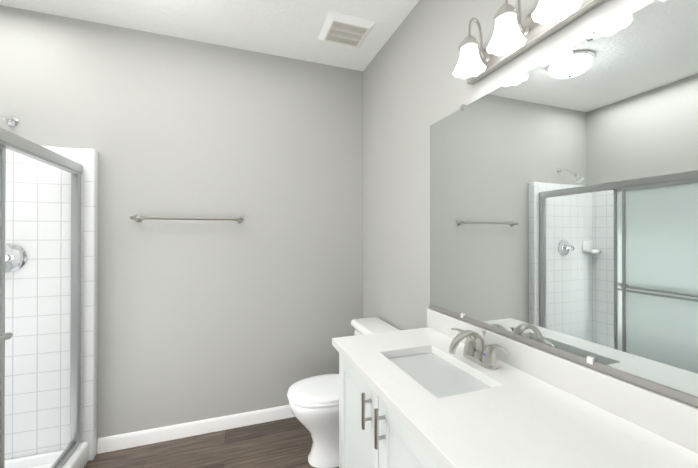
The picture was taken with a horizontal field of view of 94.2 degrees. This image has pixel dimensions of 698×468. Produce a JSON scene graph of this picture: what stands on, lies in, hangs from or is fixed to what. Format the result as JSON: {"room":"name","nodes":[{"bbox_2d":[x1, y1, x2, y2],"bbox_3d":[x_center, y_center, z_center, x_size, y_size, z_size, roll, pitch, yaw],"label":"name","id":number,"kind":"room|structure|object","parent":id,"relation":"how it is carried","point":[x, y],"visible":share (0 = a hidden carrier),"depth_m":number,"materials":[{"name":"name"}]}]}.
{"room":"bathroom","nodes":[
{"label":"bathroom","id":0,"kind":"room"},
{"bbox_2d":[0,5,362,437],"bbox_3d":[-1.155,0.022,2.270,2.863,2.730,0.100,0,0,-20],"label":"wall","id":1,"kind":"structure","parent":0,"point":[260,307],"depth_m":2.26,"materials":[{"name":"grey paint"}]},
{"bbox_2d":[0,115,18,125],"bbox_3d":[-1.950,-0.607,1.798,0.078,0.185,0.256,0,0,-20],"label":"shower head","id":2,"kind":"object","parent":1,"relation":"attached to","point":[12,120],"visible":1,"depth_m":1.91},
{"bbox_2d":[0,127,81,467],"bbox_3d":[-1.393,0.416,1.256,0.136,1.676,1.499,0,0,-20],"label":"shower door frame","id":3,"kind":"object","parent":1,"relation":"attached to","point":[9,140],"visible":1,"depth_m":1.83,"materials":[{"name":"silver metal"}]},
{"bbox_2d":[5,146,98,460],"bbox_3d":[-1.979,0.431,1.882,0.849,1.910,0.072,0,0,-20],"label":"wall tile","id":4,"kind":"structure","parent":1,"relation":"attached to","point":[37,305],"depth_m":1.92,"materials":[{"name":"white tile"}]},
{"bbox_2d":[5,243,26,271],"bbox_3d":[-1.941,0.136,1.834,0.164,0.164,0.050,0,0,-20],"label":"shower valve","id":5,"kind":"object","parent":4,"relation":"attached to","point":[15,253],"visible":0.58,"depth_m":1.86,"materials":[{"name":"silver metal"}]},
{"bbox_2d":[130,214,243,222],"bbox_3d":[-1.075,-0.103,2.202,0.690,0.052,0.081,0,0,-20],"label":"towel rail","id":6,"kind":"object","parent":1,"relation":"attached to","point":[140,218],"visible":1,"depth_m":2.16,"materials":[{"name":"silver metal"}]},
{"bbox_2d":[97,405,294,453],"bbox_3d":[-0.736,1.342,2.355,1.812,0.092,0.013,0,0,-20],"label":"baseboard","id":7,"kind":"structure","parent":1,"relation":"attached to","point":[144,437],"depth_m":2.21,"materials":[{"name":"white wood"}]},
{"bbox_2d":[0,0,418,70],"bbox_3d":[-0.496,-1.399,0.431,2.863,0.100,4.016,0,0,-20],"label":"ceiling","id":8,"kind":"structure","parent":0,"point":[288,28],"depth_m":2.03,"materials":[{"name":"white paint"}]},
{"bbox_2d":[318,11,375,47],"bbox_3d":[-0.021,-1.329,2.142,0.310,0.028,0.300,0,0,-20],"label":"ceiling vent","id":9,"kind":"object","parent":8,"relation":"in","point":[344,29],"visible":1,"depth_m":2.10,"materials":[{"name":"white plastic"}]},
{"bbox_2d":[84,417,338,467],"bbox_3d":[-0.496,1.431,0.421,2.863,0.100,4.016,0,0,-20],"label":"floor","id":10,"kind":"structure","parent":0,"point":[284,443],"depth_m":2.07,"materials":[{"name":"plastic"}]},
{"bbox_2d":[4,442,87,467],"bbox_3d":[-1.718,1.319,1.138,0.815,0.128,1.500,0,0,-20],"label":"shower pan","id":11,"kind":"object","parent":10,"relation":"on","point":[78,458],"visible":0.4,"depth_m":1.87,"materials":[{"name":"white plastic"}]},
{"bbox_2d":[287,317,399,467],"bbox_3d":[-0.042,0.992,2.052,0.689,0.790,0.416,0,0,-20],"label":"toilet","id":12,"kind":"object","parent":10,"relation":"on","point":[314,403],"visible":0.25,"depth_m":1.93,"materials":[{"name":"white ceramic"}]},
{"bbox_2d":[332,344,491,467],"bbox_3d":[0.488,0.954,0.760,0.578,0.854,1.830,0,0,-20],"label":"bathroom vanity","id":13,"kind":"object","parent":10,"relation":"on","point":[372,434],"depth_m":1.19,"materials":[{"name":"white wood"}]},
{"bbox_2d":[332,328,697,467],"bbox_3d":[0.495,0.526,0.769,0.559,0.062,1.860,0,0,-20],"label":"countertop","id":14,"kind":"structure","parent":13,"relation":"on","point":[525,420],"depth_m":0.87,"materials":[{"name":"white stone"}]},
{"bbox_2d":[449,328,507,368],"bbox_3d":[0.458,0.433,1.247,0.170,0.125,0.304,0,0,-20],"label":"faucet","id":15,"kind":"object","parent":14,"relation":"on","point":[478,351],"visible":1,"depth_m":1.23,"materials":[{"name":"silver metal"}]},
{"bbox_2d":[363,0,655,329],"bbox_3d":[0.822,0.017,0.843,0.100,2.730,3.916,0,0,-20],"label":"wall","id":16,"kind":"structure","parent":0,"point":[414,88],"depth_m":1.92,"materials":[{"name":"grey paint"}]},
{"bbox_2d":[453,0,605,84],"bbox_3d":[0.661,-0.763,0.873,0.180,0.222,1.163,0,0,-20],"label":"sconce","id":17,"kind":"object","parent":16,"relation":"attached to","point":[513,37],"visible":1,"depth_m":1.14,"materials":[{"name":"white glass"}]},
{"bbox_2d":[429,0,697,407],"bbox_3d":[0.746,-0.103,0.882,0.012,0.996,1.840,0,0,-20],"label":"mirror","id":18,"kind":"object","parent":16,"relation":"attached to","point":[564,204],"visible":0.98,"depth_m":0.97,"materials":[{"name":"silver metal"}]}
]}

